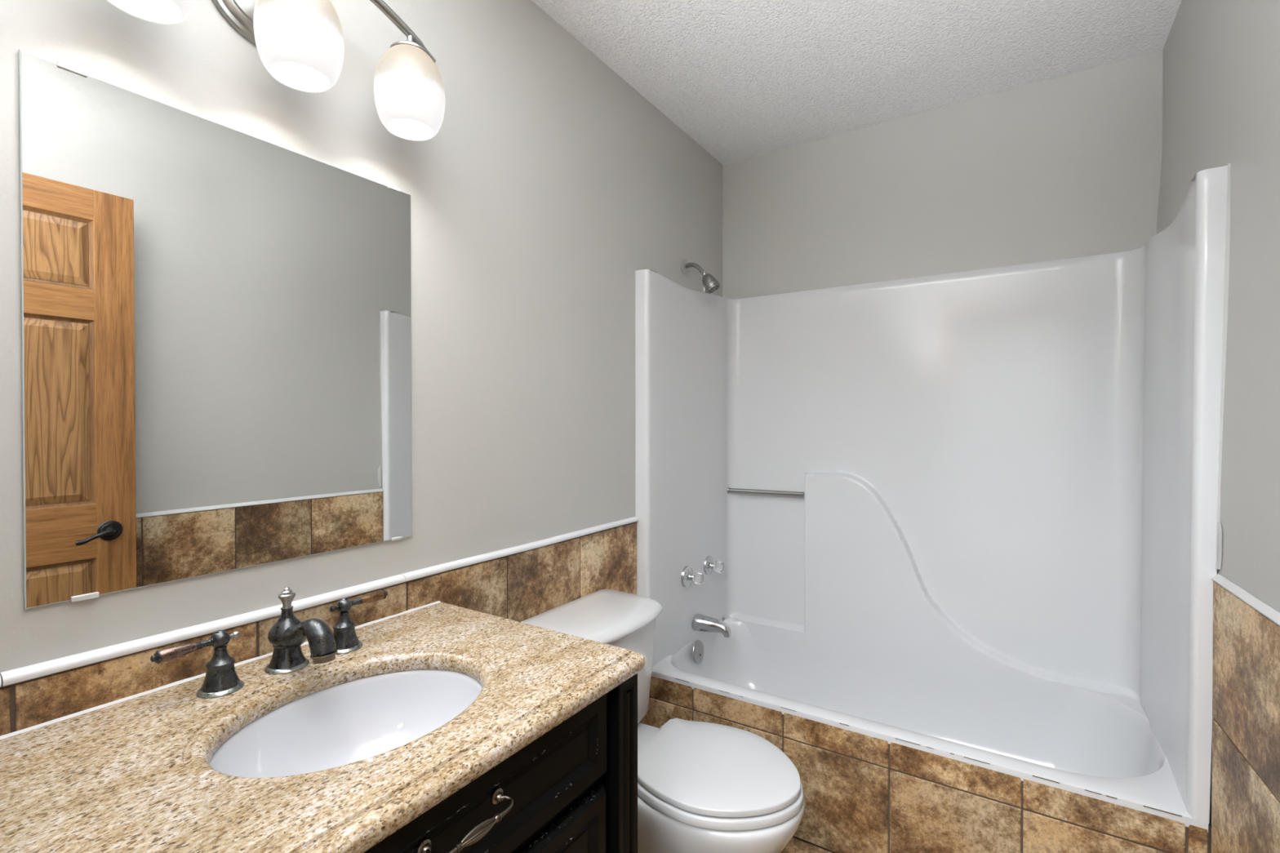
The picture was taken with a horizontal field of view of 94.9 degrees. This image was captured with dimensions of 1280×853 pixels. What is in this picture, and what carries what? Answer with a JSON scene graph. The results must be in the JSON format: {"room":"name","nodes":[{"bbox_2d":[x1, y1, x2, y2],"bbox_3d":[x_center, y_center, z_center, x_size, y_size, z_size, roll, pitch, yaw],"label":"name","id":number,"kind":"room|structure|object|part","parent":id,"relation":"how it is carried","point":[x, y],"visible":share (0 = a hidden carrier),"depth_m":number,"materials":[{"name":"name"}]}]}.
{"room":"bathroom","nodes":[
{"label":"bathroom","id":0,"kind":"room"},
{"bbox_2d":[0,0,722,672],"bbox_3d":[-0.335,0.029,1.709,0.120,2.640,2.682,0,1,33],"label":"wall","id":1,"kind":"structure","parent":0,"point":[546,180],"depth_m":1.46,"materials":[{"name":"beige paint"}]},
{"bbox_2d":[18,48,412,608],"bbox_3d":[-0.679,-0.134,1.060,0.008,0.771,0.612,0,1,33],"label":"wall mirror","id":2,"kind":"object","parent":1,"relation":"attached to","point":[216,317],"visible":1,"depth_m":0.97,"materials":[{"name":"clear glass"}]},
{"bbox_2d":[0,600,440,739],"bbox_3d":[-0.675,0.412,1.054,0.006,0.005,0.763,0,1,33],"label":"trim","id":3,"kind":"structure","parent":1,"relation":"attached to","point":[175,683],"depth_m":0.91,"materials":[{"name":"grey"}]},
{"bbox_2d":[106,0,444,141],"bbox_3d":[-0.601,-0.723,1.020,0.177,0.246,0.568,0,1,33],"label":"vanity light","id":4,"kind":"object","parent":1,"relation":"attached to","point":[300,43],"visible":1,"depth_m":1.02,"materials":[{"name":"white glass"}]},
{"bbox_3d":[-0.702,-0.675,0.827,0.135,0.154,0.135,0,1,33],"label":"lamp shade","id":5,"kind":"part","parent":4,"relation":"part of","materials":[{"name":"white glass"}]},
{"bbox_3d":[-0.665,-0.757,1.062,0.024,0.156,0.200,0,1,33],"label":"wall plate","id":6,"kind":"part","parent":4,"relation":"part of","materials":[{"name":"silver metal"}]},
{"bbox_3d":[-0.584,-0.677,1.009,0.135,0.154,0.135,0,1,33],"label":"lamp shade","id":7,"kind":"part","parent":4,"relation":"part of","materials":[{"name":"white glass"}]},
{"bbox_3d":[-0.466,-0.679,1.191,0.135,0.154,0.135,0,1,33],"label":"lamp shade","id":8,"kind":"part","parent":4,"relation":"part of","materials":[{"name":"white glass"}]},
{"bbox_2d":[0,521,636,736],"bbox_3d":[-0.479,0.798,1.373,0.010,0.909,1.710,0,1,33],"label":"tile wainscoting","id":9,"kind":"structure","parent":1,"relation":"attached to","point":[519,587],"depth_m":1.31,"materials":[{"name":"brown tile"}]},
{"bbox_2d":[0,516,638,687],"bbox_3d":[-0.477,0.335,1.368,0.016,0.018,1.711,0,1,33],"label":"trim","id":10,"kind":"structure","parent":1,"relation":"attached to","point":[8,677],"depth_m":1.03,"materials":[{"name":"white"}]},
{"bbox_2d":[680,258,719,293],"bbox_3d":[0.245,-0.604,2.345,0.156,0.153,0.063,0,1,33],"label":"shower head","id":11,"kind":"object","parent":1,"relation":"attached to","point":[710,284],"visible":1,"depth_m":2.32},
{"bbox_3d":[0.221,-0.632,2.361,0.094,0.058,0.018,0,1,33],"label":"shower arm","id":12,"kind":"part","parent":11,"relation":"part of","materials":[{"name":"silver metal"}]},
{"bbox_2d":[780,836,835,852],"bbox_3d":[0.113,1.310,0.351,3.120,0.100,4.492,0,1,33],"label":"floor","id":13,"kind":"structure","parent":0,"point":[794,846],"depth_m":1.74,"materials":[{"name":"brown tile"}]},
{"bbox_2d":[364,673,637,852],"bbox_3d":[-0.434,0.852,0.903,0.574,0.808,0.755,0,1,33],"label":"vanity cabinet","id":14,"kind":"object","parent":13,"relation":"on","point":[573,788],"visible":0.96,"depth_m":0.91,"materials":[{"name":"black paint"}]},
{"bbox_2d":[0,589,645,852],"bbox_3d":[-0.437,0.385,0.901,0.566,0.127,0.770,0,1,33],"label":"countertop","id":15,"kind":"structure","parent":14,"relation":"on","point":[135,775],"depth_m":0.76,"materials":[{"name":"beige stone"}]},
{"bbox_3d":[-0.677,0.368,0.903,0.062,0.094,0.120,0,1,33],"label":"faucet handle","id":16,"kind":"part","parent":15,"relation":"part of","materials":[{"name":"black metal"}]},
{"bbox_3d":[-0.662,0.412,0.927,0.062,0.006,0.062,0,1,33],"label":"plate","id":17,"kind":"part","parent":15,"relation":"part of","materials":[{"name":"silver metal"}]},
{"bbox_3d":[-0.662,0.378,0.927,0.051,0.062,0.051,0,1,33],"label":"handle","id":18,"kind":"part","parent":15,"relation":"part of","materials":[{"name":"brown metal"}]},
{"bbox_3d":[-0.652,0.335,0.942,0.011,0.012,0.017,0,1,33],"label":"knob","id":19,"kind":"part","parent":15,"relation":"part of","materials":[{"name":"silver metal"}]},
{"bbox_2d":[264,586,337,675],"bbox_3d":[-0.566,0.346,0.986,0.170,0.137,0.067,0,1,33],"label":"sink faucet","id":20,"kind":"object","parent":15,"relation":"on","point":[286,635],"visible":1,"depth_m":0.99,"materials":[{"name":"black metal"}]},
{"bbox_3d":[-0.609,0.295,1.014,0.026,0.035,0.026,0,1,33],"label":"lift knob","id":21,"kind":"part","parent":20,"relation":"part of","materials":[{"name":"silver metal"}]},
{"bbox_3d":[-0.609,0.411,1.014,0.067,0.007,0.067,0,1,33],"label":"plate","id":22,"kind":"part","parent":20,"relation":"part of","materials":[{"name":"silver metal"}]},
{"bbox_3d":[-0.553,0.348,0.977,0.132,0.064,0.040,0,1,33],"label":"spout","id":23,"kind":"part","parent":20,"relation":"part of","materials":[{"name":"brown metal"}]},
{"bbox_3d":[-0.562,0.335,1.081,0.011,0.012,0.017,0,1,33],"label":"knob","id":24,"kind":"part","parent":15,"relation":"part of","materials":[{"name":"brown metal"}]},
{"bbox_2d":[208,669,481,777],"bbox_3d":[-0.422,0.525,0.895,0.354,0.152,0.446,0,1,33],"label":"sink basin","id":25,"kind":"object","parent":15,"relation":"in","point":[348,722],"visible":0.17,"depth_m":1.01,"materials":[{"name":"white ceramic"}]},
{"bbox_3d":[-0.552,0.377,1.096,0.051,0.062,0.051,0,1,33],"label":"handle","id":26,"kind":"part","parent":15,"relation":"part of","materials":[{"name":"brown metal"}]},
{"bbox_3d":[-0.552,0.410,1.096,0.062,0.006,0.062,0,1,33],"label":"plate","id":27,"kind":"part","parent":15,"relation":"part of","materials":[{"name":"silver metal"}]},
{"bbox_3d":[-0.536,0.366,1.120,0.062,0.094,0.120,0,1,33],"label":"faucet handle","id":28,"kind":"part","parent":15,"relation":"part of","materials":[{"name":"black metal"}]},
{"bbox_3d":[-0.240,0.509,0.709,0.034,0.020,0.042,0,1,33],"label":"handle mount","id":29,"kind":"part","parent":14,"relation":"part of","materials":[{"name":"silver metal"}]},
{"bbox_3d":[-0.204,0.513,0.743,0.016,0.016,0.057,0,1,33],"label":"drawer handle","id":30,"kind":"part","parent":14,"relation":"part of","materials":[{"name":"silver metal"}]},
{"bbox_3d":[-0.188,0.508,0.789,0.034,0.020,0.042,0,1,33],"label":"handle mount","id":31,"kind":"part","parent":14,"relation":"part of","materials":[{"name":"silver metal"}]},
{"bbox_3d":[-0.144,0.879,0.895,0.022,0.510,0.297,0,1,33],"label":"cabinet door","id":32,"kind":"part","parent":14,"relation":"part of","materials":[{"name":"black paint"}]},
{"bbox_3d":[-0.046,0.851,1.067,0.070,0.808,0.058,0,1,33],"label":"corner post","id":33,"kind":"part","parent":14,"relation":"part of","materials":[{"name":"black paint"}]},
{"bbox_2d":[520,589,804,852],"bbox_3d":[0.068,0.886,1.537,0.717,0.729,0.434,0,1,33],"label":"toilet","id":34,"kind":"object","parent":13,"relation":"on","point":[703,787],"visible":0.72,"depth_m":1.41,"materials":[{"name":"white ceramic"}]},
{"bbox_3d":[-0.119,0.538,1.655,0.272,0.035,0.434,0,1,33],"label":"tank lid","id":35,"kind":"part","parent":34,"relation":"part of","materials":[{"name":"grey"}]},
{"bbox_3d":[-0.125,0.715,1.661,0.241,0.321,0.409,0,1,33],"label":"tank","id":36,"kind":"part","parent":34,"relation":"part of","materials":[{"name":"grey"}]},
{"bbox_3d":[0.193,0.840,1.455,0.406,0.018,0.364,0,1,33],"label":"lid","id":37,"kind":"part","parent":34,"relation":"part of","materials":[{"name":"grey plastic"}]},
{"bbox_3d":[0.194,0.864,1.455,0.418,0.022,0.376,0,1,33],"label":"seat","id":38,"kind":"part","parent":34,"relation":"part of","materials":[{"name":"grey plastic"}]},
{"bbox_3d":[0.129,1.064,1.499,0.575,0.374,0.364,0,1,33],"label":"bowl","id":39,"kind":"part","parent":34,"relation":"part of","materials":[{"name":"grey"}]},
{"bbox_2d":[635,165,1227,832],"bbox_3d":[0.820,0.309,1.982,1.529,1.751,0.730,0,1,33],"label":"bathtub","id":40,"kind":"object","parent":13,"relation":"on","point":[972,514],"depth_m":2.09,"materials":[{"name":"white plastic"}]},
{"bbox_3d":[0.204,0.589,2.294,0.024,0.025,0.025,0,1,33],"label":"stem","id":41,"kind":"part","parent":40,"relation":"part of","materials":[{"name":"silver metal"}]},
{"bbox_3d":[0.210,0.589,2.290,0.072,0.083,0.083,0,1,33],"label":"tap handle","id":42,"kind":"part","parent":40,"relation":"part of","materials":[{"name":"silver metal"}]},
{"bbox_3d":[0.234,0.901,2.348,0.017,0.089,0.089,0,1,33],"label":"overflow plate","id":43,"kind":"part","parent":40,"relation":"part of","materials":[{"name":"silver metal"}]},
{"bbox_3d":[0.225,0.589,2.280,0.036,0.047,0.047,0,1,33],"label":"knob","id":44,"kind":"part","parent":40,"relation":"part of","materials":[{"name":"clear plastic"}]},
{"bbox_2d":[693,613,731,637],"bbox_3d":[0.290,0.785,2.330,0.152,0.076,0.066,0,1,33],"label":"tub spout","id":45,"kind":"object","parent":40,"relation":"attached to","point":[702,623],"visible":1,"depth_m":2.31,"materials":[{"name":"silver metal"}]},
{"bbox_3d":[0.311,0.582,2.446,0.072,0.079,0.079,0,1,33],"label":"tap handle","id":46,"kind":"part","parent":40,"relation":"part of","materials":[{"name":"silver metal"}]},
{"bbox_3d":[0.327,0.582,2.436,0.036,0.047,0.047,0,1,33],"label":"knob","id":47,"kind":"part","parent":40,"relation":"part of","materials":[{"name":"clear plastic"}]},
{"bbox_2d":[651,617,1208,832],"bbox_3d":[0.810,1.020,1.985,1.486,0.330,0.713,0,1,33],"label":"tub basin","id":48,"kind":"object","parent":40,"relation":"in","point":[1080,735],"depth_m":2.03,"materials":[{"name":"white plastic"}]},
{"bbox_2d":[531,0,1182,164],"bbox_3d":[0.362,-1.237,1.246,1.784,0.100,2.682,0,1,33],"label":"ceiling","id":49,"kind":"structure","parent":0,"point":[743,79],"depth_m":1.86,"materials":[{"name":"white paint"}]},
{"bbox_2d":[640,675,1211,852],"bbox_3d":[0.623,1.055,1.702,1.505,0.388,0.032,0,1,33],"label":"wall","id":50,"kind":"structure","parent":0,"point":[863,793],"depth_m":1.60,"materials":[{"name":"brown tile"}]},
{"bbox_2d":[675,678,1182,817],"bbox_3d":[0.661,0.863,1.654,1.290,0.001,0.002,0,1,33],"label":"trim","id":51,"kind":"structure","parent":50,"relation":"attached to","point":[675,678],"depth_m":1.44,"materials":[{"name":"white plastic"}]},
{"bbox_2d":[722,49,1163,298],"bbox_3d":[1.110,0.024,2.299,1.664,2.640,0.120,0,1,33],"label":"wall","id":52,"kind":"structure","parent":0,"point":[1067,166],"depth_m":2.17,"materials":[{"name":"beige paint"}]},
{"bbox_2d":[1156,0,1279,825],"bbox_3d":[1.014,0.036,0.762,0.153,2.640,2.562,0,1,33],"label":"wall","id":53,"kind":"structure","parent":0,"point":[1221,58],"depth_m":1.16,"materials":[{"name":"beige paint"}]},
{"bbox_2d":[1215,163,1231,569],"bbox_3d":[1.247,-0.127,1.253,0.020,0.867,0.023,0,1,33],"label":"trim","id":54,"kind":"structure","parent":53,"relation":"attached to","point":[1219,531],"depth_m":1.26,"materials":[{"name":"grey plastic"}]},
{"bbox_2d":[1211,581,1279,852],"bbox_3d":[0.793,0.798,0.548,0.023,0.920,1.712,0,1,32],"label":"tile wainscoting","id":55,"kind":"structure","parent":53,"relation":"attached to","point":[1246,777],"depth_m":1.12,"materials":[{"name":"brown tile"}]},
{"bbox_2d":[1211,573,1279,626],"bbox_3d":[0.793,0.331,0.545,0.026,0.015,1.712,0,1,32],"label":"trim","id":56,"kind":"structure","parent":53,"relation":"attached to","point":[1265,610],"depth_m":1.11,"materials":[{"name":"grey"}]}
]}

